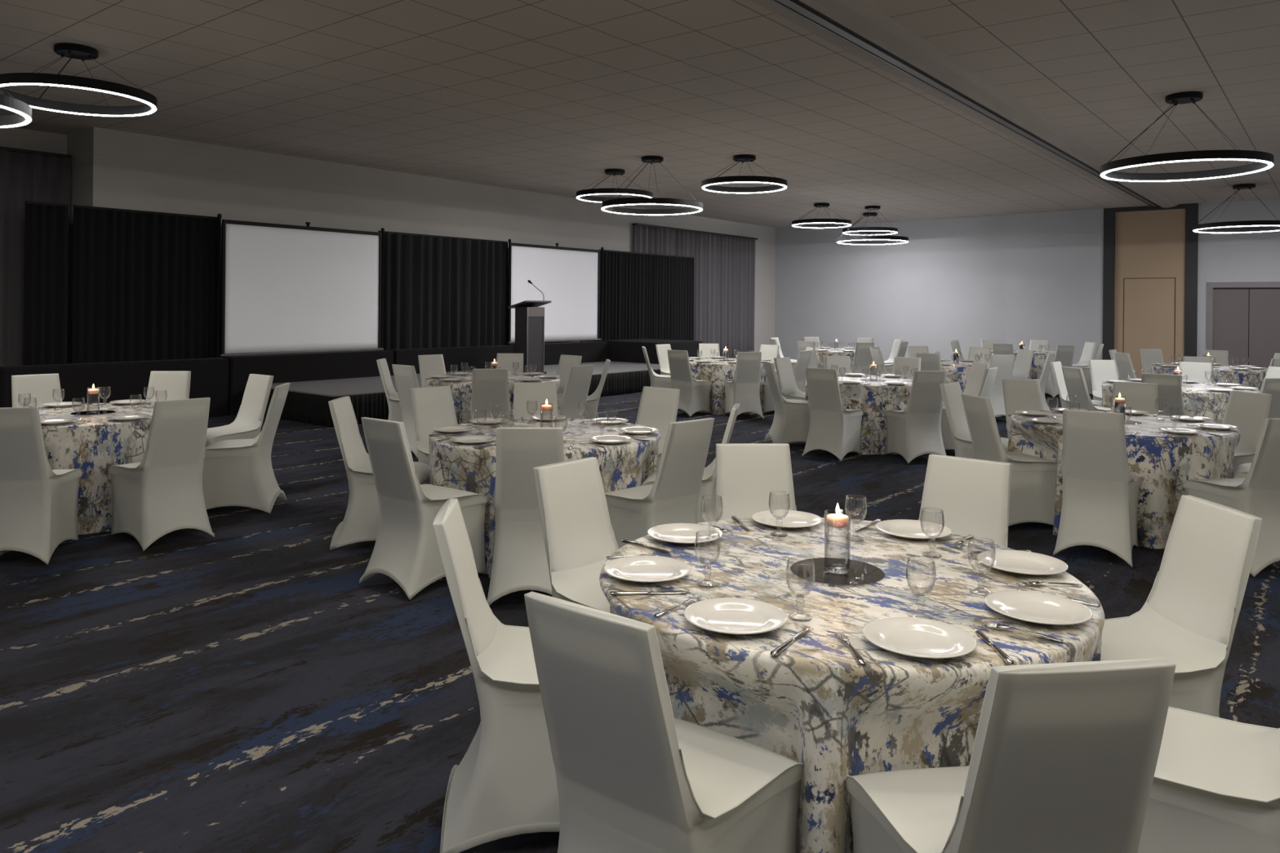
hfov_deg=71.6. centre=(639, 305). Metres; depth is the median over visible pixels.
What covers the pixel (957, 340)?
banquet chair
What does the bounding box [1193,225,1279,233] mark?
diffuser
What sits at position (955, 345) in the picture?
banquet chair
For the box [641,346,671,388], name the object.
banquet chair
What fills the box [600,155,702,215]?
pendant
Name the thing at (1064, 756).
banquet chair
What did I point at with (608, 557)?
fork
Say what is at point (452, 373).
dinner plate
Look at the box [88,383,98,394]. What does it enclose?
candle
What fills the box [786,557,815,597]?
bowl
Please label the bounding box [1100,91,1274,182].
pendant
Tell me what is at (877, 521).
knife
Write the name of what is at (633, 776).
banquet chair
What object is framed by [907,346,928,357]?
banquet chair
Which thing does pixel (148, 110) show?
diffuser
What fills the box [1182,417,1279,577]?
banquet chair
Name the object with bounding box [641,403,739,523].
banquet chair
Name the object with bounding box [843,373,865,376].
dinner plate
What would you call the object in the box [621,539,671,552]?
knife
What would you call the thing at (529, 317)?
lectern
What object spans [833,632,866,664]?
fork
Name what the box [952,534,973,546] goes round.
fork
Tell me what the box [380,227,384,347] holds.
upright
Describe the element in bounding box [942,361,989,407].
banquet chair
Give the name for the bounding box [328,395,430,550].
banquet chair
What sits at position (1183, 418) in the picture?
dinner plate
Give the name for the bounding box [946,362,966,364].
round mirror
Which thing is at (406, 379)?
banquet chair
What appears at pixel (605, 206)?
diffuser
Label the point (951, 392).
banquet chair
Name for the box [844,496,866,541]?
water goblet
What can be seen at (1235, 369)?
dinner plate
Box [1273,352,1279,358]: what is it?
banquet chair
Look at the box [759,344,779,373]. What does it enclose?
banquet chair
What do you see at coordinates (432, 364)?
banquet chair
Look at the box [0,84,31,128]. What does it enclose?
pendant
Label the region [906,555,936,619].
water goblet
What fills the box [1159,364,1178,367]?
dinner plate
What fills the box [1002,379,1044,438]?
banquet chair
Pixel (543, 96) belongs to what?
ceiling
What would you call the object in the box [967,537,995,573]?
bowl
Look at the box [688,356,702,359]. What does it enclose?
dinner plate
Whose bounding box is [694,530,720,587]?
water goblet
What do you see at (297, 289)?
projection screen
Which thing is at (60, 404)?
dinner plate
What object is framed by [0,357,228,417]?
table
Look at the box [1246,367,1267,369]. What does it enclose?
dinner plate
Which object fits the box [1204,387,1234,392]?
dinner plate
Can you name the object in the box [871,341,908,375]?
banquet chair
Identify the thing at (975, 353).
banquet chair
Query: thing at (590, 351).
table
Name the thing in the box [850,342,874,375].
banquet chair
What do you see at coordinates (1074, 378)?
banquet chair
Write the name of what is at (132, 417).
dinner plate
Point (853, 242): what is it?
diffuser
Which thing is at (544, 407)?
candle
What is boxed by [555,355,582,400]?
banquet chair
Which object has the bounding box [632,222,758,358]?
curtain
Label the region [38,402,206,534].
tablecloth
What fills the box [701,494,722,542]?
water goblet
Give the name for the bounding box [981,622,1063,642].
fork
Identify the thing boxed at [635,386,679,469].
banquet chair
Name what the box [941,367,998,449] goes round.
banquet chair
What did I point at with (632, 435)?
fork
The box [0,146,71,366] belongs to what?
curtain
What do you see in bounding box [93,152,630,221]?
trim
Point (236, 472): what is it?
banquet chair
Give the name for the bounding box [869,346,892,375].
banquet chair
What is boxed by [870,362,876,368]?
candle
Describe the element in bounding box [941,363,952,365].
dinner plate
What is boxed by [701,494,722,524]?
bowl
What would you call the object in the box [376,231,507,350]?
drape
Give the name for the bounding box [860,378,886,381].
round mirror
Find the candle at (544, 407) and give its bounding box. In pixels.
[541,399,551,410]
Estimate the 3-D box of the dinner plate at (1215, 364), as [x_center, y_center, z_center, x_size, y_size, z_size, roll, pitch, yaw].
[9.070,0.930,14.051,0.278,0.025,0.278,1,0,-45]
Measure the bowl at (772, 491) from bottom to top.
0.100 m
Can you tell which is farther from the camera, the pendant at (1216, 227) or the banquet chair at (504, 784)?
the pendant at (1216, 227)
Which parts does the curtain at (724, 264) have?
rail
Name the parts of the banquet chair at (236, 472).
seat, backrest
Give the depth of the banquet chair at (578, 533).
3.54 m
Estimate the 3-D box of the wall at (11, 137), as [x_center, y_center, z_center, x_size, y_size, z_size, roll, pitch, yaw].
[-11.633,-0.466,8.462,0.450,3.958,10.760,1,0,38]
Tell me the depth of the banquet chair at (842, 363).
11.82 m
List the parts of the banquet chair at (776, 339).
backrest, seat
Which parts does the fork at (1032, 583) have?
handle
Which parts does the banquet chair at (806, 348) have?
backrest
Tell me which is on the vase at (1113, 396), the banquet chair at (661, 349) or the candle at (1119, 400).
the candle at (1119, 400)
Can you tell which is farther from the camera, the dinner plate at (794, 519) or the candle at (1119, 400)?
the candle at (1119, 400)
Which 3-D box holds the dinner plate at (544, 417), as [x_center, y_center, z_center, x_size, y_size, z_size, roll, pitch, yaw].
[-0.688,0.841,6.617,0.278,0.025,0.278,1,0,-18]
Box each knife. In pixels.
[428,434,460,435]
[458,422,475,426]
[476,444,496,448]
[609,591,686,595]
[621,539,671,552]
[632,438,649,441]
[731,515,749,531]
[769,626,811,656]
[854,519,880,531]
[967,550,1031,552]
[974,628,1014,664]
[1008,414,1030,417]
[1016,589,1100,607]
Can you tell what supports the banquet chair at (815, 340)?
on the floor
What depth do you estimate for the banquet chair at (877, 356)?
13.65 m
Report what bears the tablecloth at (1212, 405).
on the floor
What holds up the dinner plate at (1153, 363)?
on the tablecloth at (1249, 378)
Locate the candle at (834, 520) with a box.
[826,503,848,528]
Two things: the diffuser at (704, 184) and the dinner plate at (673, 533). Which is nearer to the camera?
the dinner plate at (673, 533)
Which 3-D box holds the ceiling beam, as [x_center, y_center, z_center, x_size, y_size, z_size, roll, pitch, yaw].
[2.918,-2.278,8.556,0.335,0.066,29.000,1,0,38]
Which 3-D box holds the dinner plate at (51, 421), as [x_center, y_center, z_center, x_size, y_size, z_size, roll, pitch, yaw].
[-4.077,0.809,6.177,0.278,0.025,0.278,1,0,41]
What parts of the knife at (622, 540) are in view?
handle, blade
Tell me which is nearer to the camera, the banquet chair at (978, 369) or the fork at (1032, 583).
the fork at (1032, 583)
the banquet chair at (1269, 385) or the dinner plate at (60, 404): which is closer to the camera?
the dinner plate at (60, 404)
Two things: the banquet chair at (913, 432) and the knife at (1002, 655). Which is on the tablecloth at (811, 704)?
the knife at (1002, 655)
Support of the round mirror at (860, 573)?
on the tablecloth at (811, 704)
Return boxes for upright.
[217,213,222,357]
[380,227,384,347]
[507,239,511,344]
[600,247,603,340]
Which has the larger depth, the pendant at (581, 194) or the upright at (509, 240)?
the upright at (509, 240)
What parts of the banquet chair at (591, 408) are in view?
seat, backrest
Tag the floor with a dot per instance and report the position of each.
(241, 689)
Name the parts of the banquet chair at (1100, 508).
backrest, seat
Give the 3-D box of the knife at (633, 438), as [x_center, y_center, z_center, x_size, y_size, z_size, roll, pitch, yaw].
[-0.033,0.855,5.686,0.230,0.006,0.020,1,0,38]
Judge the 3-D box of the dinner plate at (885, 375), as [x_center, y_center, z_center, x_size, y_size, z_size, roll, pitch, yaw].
[3.136,0.876,11.036,0.278,0.025,0.278,1,0,21]
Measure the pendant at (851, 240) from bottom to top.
0.832 m
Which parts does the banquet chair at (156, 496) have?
seat, backrest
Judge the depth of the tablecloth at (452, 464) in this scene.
5.49 m
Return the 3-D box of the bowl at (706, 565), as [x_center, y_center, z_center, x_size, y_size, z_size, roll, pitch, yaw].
[0.208,0.751,2.735,0.080,0.100,0.080,1,0,38]
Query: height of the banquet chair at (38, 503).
0.961 m
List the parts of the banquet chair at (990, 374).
backrest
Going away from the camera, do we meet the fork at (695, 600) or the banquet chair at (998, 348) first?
the fork at (695, 600)
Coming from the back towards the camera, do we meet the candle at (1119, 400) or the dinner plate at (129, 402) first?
the dinner plate at (129, 402)
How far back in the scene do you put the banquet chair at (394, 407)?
10.10 m
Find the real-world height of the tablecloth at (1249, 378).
0.756 m
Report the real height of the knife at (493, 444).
0.006 m
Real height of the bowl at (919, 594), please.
0.100 m
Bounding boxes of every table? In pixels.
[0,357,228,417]
[222,350,393,415]
[386,345,514,373]
[506,341,608,365]
[600,338,702,364]
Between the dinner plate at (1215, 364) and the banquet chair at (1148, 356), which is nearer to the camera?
the dinner plate at (1215, 364)
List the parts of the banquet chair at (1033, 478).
backrest, seat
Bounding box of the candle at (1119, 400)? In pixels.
[1114,393,1124,403]
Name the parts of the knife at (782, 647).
handle, blade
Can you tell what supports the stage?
on the floor
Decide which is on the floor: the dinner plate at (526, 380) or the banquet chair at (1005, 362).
the banquet chair at (1005, 362)
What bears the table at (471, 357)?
on the floor
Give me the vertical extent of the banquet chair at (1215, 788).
0.961 m
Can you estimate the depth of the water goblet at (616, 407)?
6.09 m
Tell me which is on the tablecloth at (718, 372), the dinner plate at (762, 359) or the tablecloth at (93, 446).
the dinner plate at (762, 359)
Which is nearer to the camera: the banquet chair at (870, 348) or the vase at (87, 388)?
the vase at (87, 388)
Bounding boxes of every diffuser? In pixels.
[0,83,155,116]
[0,105,31,128]
[576,193,651,202]
[601,203,702,215]
[702,182,786,193]
[791,222,851,228]
[836,239,907,244]
[842,230,897,235]
[1101,158,1272,182]
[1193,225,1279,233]
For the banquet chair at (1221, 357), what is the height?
0.961 m
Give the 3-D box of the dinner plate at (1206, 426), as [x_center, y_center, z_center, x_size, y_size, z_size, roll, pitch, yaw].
[4.184,0.885,6.462,0.278,0.025,0.278,1,0,29]
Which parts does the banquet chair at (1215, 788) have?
backrest, seat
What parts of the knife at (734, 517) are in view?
handle, blade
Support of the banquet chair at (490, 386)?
on the floor
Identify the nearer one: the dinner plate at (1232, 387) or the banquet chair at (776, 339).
the dinner plate at (1232, 387)
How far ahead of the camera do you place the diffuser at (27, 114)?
7.44 m
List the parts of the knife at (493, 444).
handle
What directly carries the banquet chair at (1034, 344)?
on the floor
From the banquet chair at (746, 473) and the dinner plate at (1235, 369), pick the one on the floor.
the banquet chair at (746, 473)
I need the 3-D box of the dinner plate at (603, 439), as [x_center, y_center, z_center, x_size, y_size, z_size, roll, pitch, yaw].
[-0.183,0.845,5.573,0.278,0.025,0.278,1,0,40]
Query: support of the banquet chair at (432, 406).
on the floor
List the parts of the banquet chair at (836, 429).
backrest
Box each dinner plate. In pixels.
[40,401,81,407]
[40,417,77,425]
[106,413,150,421]
[109,399,147,404]
[428,374,453,378]
[431,425,474,433]
[440,377,465,382]
[449,372,471,375]
[449,435,495,444]
[468,417,507,424]
[518,377,543,382]
[521,372,544,375]
[528,414,566,421]
[536,375,559,378]
[588,435,632,444]
[590,417,628,424]
[604,555,690,582]
[617,426,658,435]
[647,523,722,544]
[684,597,786,634]
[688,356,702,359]
[695,360,712,362]
[710,355,725,358]
[726,360,736,363]
[751,510,822,528]
[760,358,773,360]
[839,380,863,384]
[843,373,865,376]
[862,616,977,658]
[875,519,951,540]
[880,374,903,377]
[883,382,909,385]
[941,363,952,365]
[959,360,977,361]
[977,549,1068,575]
[984,590,1093,625]
[1015,410,1053,416]
[1025,417,1062,424]
[1051,407,1088,413]
[1102,379,1129,382]
[1111,408,1149,415]
[1127,378,1141,382]
[1152,363,1171,364]
[1158,426,1204,435]
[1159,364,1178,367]
[1169,415,1212,422]
[1181,379,1199,383]
[1192,422,1238,431]
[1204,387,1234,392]
[1212,363,1223,365]
[1213,382,1241,386]
[1228,386,1258,390]
[1229,368,1251,370]
[1235,364,1257,367]
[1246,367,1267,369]
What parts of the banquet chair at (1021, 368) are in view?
seat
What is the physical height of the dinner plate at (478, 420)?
0.025 m
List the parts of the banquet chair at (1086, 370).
backrest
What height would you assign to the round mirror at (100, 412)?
0.004 m
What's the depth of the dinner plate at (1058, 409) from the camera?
7.51 m
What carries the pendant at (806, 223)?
hanging from the ceiling
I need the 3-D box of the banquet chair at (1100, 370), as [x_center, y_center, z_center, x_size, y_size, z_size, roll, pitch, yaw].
[6.009,1.183,11.207,0.464,0.961,0.634,1,0,-6]
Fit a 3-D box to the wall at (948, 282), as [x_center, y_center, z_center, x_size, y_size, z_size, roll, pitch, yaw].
[6.189,-0.302,24.594,7.870,3.958,0.200,1,0,38]
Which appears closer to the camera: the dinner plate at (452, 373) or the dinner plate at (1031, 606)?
the dinner plate at (1031, 606)
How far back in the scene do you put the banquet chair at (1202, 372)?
11.11 m
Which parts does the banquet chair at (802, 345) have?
backrest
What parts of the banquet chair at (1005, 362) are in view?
backrest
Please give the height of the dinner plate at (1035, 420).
0.025 m
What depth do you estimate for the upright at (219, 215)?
12.91 m
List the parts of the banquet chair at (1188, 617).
seat, backrest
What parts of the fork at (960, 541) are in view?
handle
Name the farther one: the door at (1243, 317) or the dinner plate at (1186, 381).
the door at (1243, 317)
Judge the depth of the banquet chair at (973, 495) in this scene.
3.76 m
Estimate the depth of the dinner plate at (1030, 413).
7.23 m
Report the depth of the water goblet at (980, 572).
2.68 m
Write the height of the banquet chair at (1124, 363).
0.961 m
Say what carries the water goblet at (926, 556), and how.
on the tablecloth at (811, 704)
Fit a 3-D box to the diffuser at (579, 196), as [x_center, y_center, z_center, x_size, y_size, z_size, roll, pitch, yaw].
[-0.440,-1.853,15.320,1.302,0.018,1.302,1,0,38]
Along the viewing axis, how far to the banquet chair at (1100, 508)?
5.71 m
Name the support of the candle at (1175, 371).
on the vase
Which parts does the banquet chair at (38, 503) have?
backrest, seat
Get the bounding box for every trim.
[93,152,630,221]
[1102,203,1198,359]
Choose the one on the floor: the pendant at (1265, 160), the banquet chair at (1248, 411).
the banquet chair at (1248, 411)
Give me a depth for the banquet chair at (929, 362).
12.80 m
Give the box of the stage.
[264,360,660,426]
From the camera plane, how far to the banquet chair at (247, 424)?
7.76 m
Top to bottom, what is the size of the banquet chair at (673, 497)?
0.961 m
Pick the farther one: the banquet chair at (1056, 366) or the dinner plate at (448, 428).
the banquet chair at (1056, 366)
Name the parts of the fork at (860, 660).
handle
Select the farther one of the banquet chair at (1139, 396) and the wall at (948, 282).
the wall at (948, 282)
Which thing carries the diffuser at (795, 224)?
attached to the pendant at (806, 223)
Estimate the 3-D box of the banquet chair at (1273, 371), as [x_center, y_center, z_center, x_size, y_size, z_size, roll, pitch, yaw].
[7.146,1.193,10.252,0.634,0.961,0.464,1,0,-8]
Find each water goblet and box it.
[489,403,501,427]
[605,407,617,431]
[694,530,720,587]
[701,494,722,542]
[768,490,790,537]
[786,557,815,622]
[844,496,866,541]
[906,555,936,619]
[920,507,944,558]
[967,537,995,595]
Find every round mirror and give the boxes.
[70,410,115,415]
[790,557,884,586]
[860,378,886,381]
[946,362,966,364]
[1124,419,1142,424]
[1181,385,1193,387]
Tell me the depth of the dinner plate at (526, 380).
10.01 m
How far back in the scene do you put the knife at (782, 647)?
2.25 m
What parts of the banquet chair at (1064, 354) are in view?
backrest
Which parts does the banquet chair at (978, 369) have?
backrest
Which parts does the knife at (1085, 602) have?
handle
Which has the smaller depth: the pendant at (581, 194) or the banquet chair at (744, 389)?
the banquet chair at (744, 389)
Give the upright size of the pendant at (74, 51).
0.498 m
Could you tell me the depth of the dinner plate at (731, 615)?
2.43 m
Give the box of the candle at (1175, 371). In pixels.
[1173,367,1181,373]
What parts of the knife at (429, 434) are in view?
handle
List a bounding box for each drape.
[23,200,68,365]
[71,204,217,363]
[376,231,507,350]
[597,248,693,341]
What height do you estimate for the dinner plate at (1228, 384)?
0.025 m
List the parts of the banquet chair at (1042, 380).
backrest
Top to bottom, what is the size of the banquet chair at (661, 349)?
0.961 m
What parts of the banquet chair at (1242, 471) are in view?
backrest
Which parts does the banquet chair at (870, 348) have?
backrest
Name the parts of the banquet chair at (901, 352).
backrest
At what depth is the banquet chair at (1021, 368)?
14.15 m
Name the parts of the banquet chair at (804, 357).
backrest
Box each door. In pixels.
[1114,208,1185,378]
[1205,281,1279,368]
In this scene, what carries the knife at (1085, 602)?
on the tablecloth at (811, 704)
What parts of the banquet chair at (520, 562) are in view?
backrest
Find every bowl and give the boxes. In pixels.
[694,530,720,566]
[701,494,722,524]
[768,490,790,519]
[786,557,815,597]
[844,496,866,524]
[906,555,936,595]
[920,507,944,538]
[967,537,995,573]
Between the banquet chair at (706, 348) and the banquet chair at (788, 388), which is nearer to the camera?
the banquet chair at (788, 388)
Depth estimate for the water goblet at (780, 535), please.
3.34 m
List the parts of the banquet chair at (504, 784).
backrest, seat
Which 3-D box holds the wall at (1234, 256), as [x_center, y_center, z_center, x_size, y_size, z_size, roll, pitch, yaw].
[16.020,-0.212,16.552,9.530,3.958,0.550,1,0,38]
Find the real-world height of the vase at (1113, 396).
0.190 m
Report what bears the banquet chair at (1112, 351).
on the floor
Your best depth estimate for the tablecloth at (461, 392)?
9.68 m
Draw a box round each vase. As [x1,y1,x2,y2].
[86,387,99,413]
[540,403,552,426]
[823,510,850,573]
[1113,395,1125,422]
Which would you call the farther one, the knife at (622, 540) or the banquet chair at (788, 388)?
the banquet chair at (788, 388)
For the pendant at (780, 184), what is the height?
0.498 m
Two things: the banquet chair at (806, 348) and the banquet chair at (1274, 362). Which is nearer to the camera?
the banquet chair at (1274, 362)
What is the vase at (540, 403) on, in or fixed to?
on the round mirror
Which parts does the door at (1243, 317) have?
frame, frame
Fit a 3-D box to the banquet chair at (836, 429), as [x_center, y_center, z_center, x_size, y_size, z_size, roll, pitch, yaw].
[2.089,1.147,9.636,0.464,0.961,0.634,1,0,37]
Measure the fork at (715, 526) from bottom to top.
0.012 m
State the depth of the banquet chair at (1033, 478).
6.49 m
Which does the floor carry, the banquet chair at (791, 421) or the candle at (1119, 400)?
the banquet chair at (791, 421)
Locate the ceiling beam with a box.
[799,0,1178,208]
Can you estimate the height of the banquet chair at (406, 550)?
0.961 m
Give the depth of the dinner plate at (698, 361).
13.65 m
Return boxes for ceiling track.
[770,0,1158,206]
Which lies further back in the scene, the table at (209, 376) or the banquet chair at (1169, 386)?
the table at (209, 376)
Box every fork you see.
[578,443,604,447]
[606,554,655,558]
[627,435,657,437]
[653,597,702,617]
[684,522,728,532]
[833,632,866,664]
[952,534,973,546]
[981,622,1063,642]
[1017,581,1082,586]
[1201,429,1231,432]
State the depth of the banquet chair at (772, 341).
17.63 m
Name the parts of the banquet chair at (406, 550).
backrest, seat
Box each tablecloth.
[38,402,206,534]
[426,373,560,424]
[428,417,660,577]
[599,517,1104,852]
[689,357,774,414]
[796,348,873,387]
[804,375,912,454]
[941,360,1004,417]
[991,351,1054,395]
[1007,410,1240,549]
[1101,380,1260,422]
[1150,364,1267,389]
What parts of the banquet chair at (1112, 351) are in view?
backrest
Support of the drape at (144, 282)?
hanging from the upright at (219, 215)
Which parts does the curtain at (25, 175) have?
rail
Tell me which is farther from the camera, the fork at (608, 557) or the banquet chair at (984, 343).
the banquet chair at (984, 343)
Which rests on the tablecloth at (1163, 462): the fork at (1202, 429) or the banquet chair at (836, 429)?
the fork at (1202, 429)
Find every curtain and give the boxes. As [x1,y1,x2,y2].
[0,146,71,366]
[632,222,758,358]
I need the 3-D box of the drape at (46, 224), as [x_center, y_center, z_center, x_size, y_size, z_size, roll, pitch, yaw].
[-7.543,0.111,11.284,0.063,2.840,0.478,1,0,38]
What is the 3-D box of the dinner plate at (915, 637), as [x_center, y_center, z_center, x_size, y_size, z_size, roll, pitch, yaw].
[0.711,0.854,2.265,0.278,0.025,0.278,1,0,-22]
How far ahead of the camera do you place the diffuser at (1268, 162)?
9.75 m
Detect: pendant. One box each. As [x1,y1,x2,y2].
[0,42,156,116]
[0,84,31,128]
[576,168,653,202]
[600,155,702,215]
[701,154,786,193]
[791,202,851,228]
[836,205,908,244]
[842,212,897,235]
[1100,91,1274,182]
[1192,183,1279,233]
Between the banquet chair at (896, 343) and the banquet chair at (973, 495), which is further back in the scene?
the banquet chair at (896, 343)
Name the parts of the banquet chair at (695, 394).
backrest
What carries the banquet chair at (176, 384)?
on the floor
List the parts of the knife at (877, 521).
blade, handle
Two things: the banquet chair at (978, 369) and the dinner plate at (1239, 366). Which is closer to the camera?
the banquet chair at (978, 369)
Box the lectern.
[507,280,551,374]
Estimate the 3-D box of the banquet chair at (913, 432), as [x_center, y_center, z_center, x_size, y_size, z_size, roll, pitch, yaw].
[2.952,1.155,9.478,0.464,0.961,0.634,1,0,-10]
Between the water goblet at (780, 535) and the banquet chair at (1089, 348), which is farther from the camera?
the banquet chair at (1089, 348)
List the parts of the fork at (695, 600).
handle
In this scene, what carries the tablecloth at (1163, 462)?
on the floor
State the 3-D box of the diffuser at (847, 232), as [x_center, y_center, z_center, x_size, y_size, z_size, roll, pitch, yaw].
[5.667,-1.797,21.890,1.302,0.018,1.302,1,0,38]
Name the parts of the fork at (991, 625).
handle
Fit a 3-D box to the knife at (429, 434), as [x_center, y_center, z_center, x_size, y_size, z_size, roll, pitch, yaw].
[-1.258,0.844,5.785,0.230,0.006,0.020,1,0,-5]
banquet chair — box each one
[0,407,82,564]
[11,373,62,407]
[108,397,214,551]
[145,370,191,402]
[202,382,290,513]
[206,373,273,446]
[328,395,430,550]
[359,417,487,599]
[376,358,401,422]
[391,364,459,458]
[410,385,457,464]
[417,354,446,387]
[432,498,559,852]
[468,368,512,422]
[486,426,564,605]
[495,353,523,373]
[511,382,558,418]
[524,591,804,852]
[533,457,618,613]
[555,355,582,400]
[557,359,610,419]
[557,364,593,418]
[604,417,714,548]
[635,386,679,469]
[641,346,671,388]
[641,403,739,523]
[655,343,671,374]
[666,349,711,416]
[698,343,719,358]
[715,443,796,520]
[724,351,764,418]
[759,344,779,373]
[763,350,812,413]
[763,361,809,443]
[768,337,796,362]
[769,338,796,375]
[773,356,805,399]
[776,346,814,392]
[796,341,824,386]
[801,367,863,461]
[803,337,820,348]
[823,355,852,375]
[844,657,1176,852]
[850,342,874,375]
[857,337,873,342]
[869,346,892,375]
[870,349,888,376]
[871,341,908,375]
[884,339,902,364]
[884,370,946,463]
[892,356,920,377]
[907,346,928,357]
[915,352,942,370]
[918,453,1011,546]
[939,382,1008,458]
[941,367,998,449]
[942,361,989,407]
[950,341,963,360]
[951,339,964,359]
[960,393,1057,526]
[968,346,991,362]
[981,339,997,350]
[988,354,1014,416]
[992,343,1014,366]
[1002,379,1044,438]
[1004,352,1055,417]
[1011,349,1034,379]
[1029,340,1048,351]
[1035,345,1075,397]
[1049,361,1102,408]
[1053,408,1142,567]
[1062,366,1111,411]
[1071,342,1096,367]
[1075,344,1103,394]
[1088,360,1119,400]
[1100,495,1262,717]
[1108,349,1139,379]
[1111,381,1158,414]
[1114,351,1137,380]
[1137,706,1279,852]
[1140,348,1164,373]
[1141,373,1186,416]
[1177,361,1212,383]
[1182,355,1214,383]
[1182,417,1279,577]
[1202,350,1228,365]
[1215,377,1279,422]
[1222,390,1271,473]
[1232,462,1251,478]
[1257,358,1279,391]
[1265,366,1279,377]
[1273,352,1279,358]
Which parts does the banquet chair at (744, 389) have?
backrest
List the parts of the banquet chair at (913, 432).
backrest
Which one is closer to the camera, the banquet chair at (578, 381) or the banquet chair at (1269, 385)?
the banquet chair at (1269, 385)
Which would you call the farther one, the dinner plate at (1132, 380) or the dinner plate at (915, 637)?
the dinner plate at (1132, 380)
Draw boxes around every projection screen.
[219,219,383,355]
[507,242,600,343]
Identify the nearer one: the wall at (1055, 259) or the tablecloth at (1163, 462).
the tablecloth at (1163, 462)
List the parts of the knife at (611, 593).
handle, blade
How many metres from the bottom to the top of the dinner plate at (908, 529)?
0.025 m
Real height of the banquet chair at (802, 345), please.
0.961 m
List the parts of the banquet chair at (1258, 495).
seat, backrest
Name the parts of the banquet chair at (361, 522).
backrest, seat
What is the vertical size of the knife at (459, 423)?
0.006 m
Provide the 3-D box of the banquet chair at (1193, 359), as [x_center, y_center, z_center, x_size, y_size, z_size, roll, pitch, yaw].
[8.030,1.201,12.740,0.464,0.961,0.634,1,0,38]
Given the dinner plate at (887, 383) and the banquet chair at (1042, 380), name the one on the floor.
the banquet chair at (1042, 380)
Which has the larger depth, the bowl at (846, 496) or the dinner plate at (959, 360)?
the dinner plate at (959, 360)
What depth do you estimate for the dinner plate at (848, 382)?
10.06 m
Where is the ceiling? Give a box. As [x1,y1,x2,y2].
[0,0,1279,227]
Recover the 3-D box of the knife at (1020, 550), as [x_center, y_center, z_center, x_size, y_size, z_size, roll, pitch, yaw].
[1.265,0.867,3.128,0.230,0.006,0.020,1,0,-4]
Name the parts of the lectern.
edge trim, edge trim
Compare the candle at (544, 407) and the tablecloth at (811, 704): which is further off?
the candle at (544, 407)
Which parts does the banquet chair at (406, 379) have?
backrest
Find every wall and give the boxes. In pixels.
[0,127,66,154]
[66,126,775,364]
[774,215,1007,360]
[1005,208,1103,364]
[1196,199,1279,356]
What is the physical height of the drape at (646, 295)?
2.840 m
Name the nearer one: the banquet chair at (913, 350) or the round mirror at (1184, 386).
the round mirror at (1184, 386)
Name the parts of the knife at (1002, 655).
blade, handle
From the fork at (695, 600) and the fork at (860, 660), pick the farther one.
the fork at (695, 600)
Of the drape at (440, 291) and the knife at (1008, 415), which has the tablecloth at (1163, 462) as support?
the knife at (1008, 415)
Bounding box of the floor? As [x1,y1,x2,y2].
[0,391,1279,852]
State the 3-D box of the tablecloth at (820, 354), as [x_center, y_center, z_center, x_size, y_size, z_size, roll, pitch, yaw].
[3.956,1.274,17.945,1.578,0.756,1.587,1,0,38]
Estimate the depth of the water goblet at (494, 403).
6.21 m
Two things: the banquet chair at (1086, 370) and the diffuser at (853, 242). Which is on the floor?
the banquet chair at (1086, 370)
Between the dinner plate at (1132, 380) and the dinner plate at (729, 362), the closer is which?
the dinner plate at (1132, 380)
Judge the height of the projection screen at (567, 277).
2.899 m
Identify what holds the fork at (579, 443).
on the tablecloth at (452, 464)
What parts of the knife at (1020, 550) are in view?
blade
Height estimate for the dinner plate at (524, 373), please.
0.025 m
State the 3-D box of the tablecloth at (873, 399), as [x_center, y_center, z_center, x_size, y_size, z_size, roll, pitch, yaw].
[2.762,1.264,10.537,1.545,0.756,1.620,1,0,38]
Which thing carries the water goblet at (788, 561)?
on the tablecloth at (811, 704)
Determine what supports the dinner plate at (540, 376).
on the tablecloth at (461, 392)
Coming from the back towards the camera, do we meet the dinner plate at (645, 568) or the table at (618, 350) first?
the table at (618, 350)
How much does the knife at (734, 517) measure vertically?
0.006 m
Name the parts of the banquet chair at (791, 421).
backrest, seat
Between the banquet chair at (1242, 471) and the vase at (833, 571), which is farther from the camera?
the banquet chair at (1242, 471)
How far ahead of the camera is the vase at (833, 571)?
2.88 m
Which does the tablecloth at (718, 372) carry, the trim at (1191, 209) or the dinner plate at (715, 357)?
the dinner plate at (715, 357)
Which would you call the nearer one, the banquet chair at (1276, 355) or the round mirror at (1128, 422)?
the round mirror at (1128, 422)
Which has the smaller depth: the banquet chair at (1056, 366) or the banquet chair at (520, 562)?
the banquet chair at (520, 562)
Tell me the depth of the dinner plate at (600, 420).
6.51 m

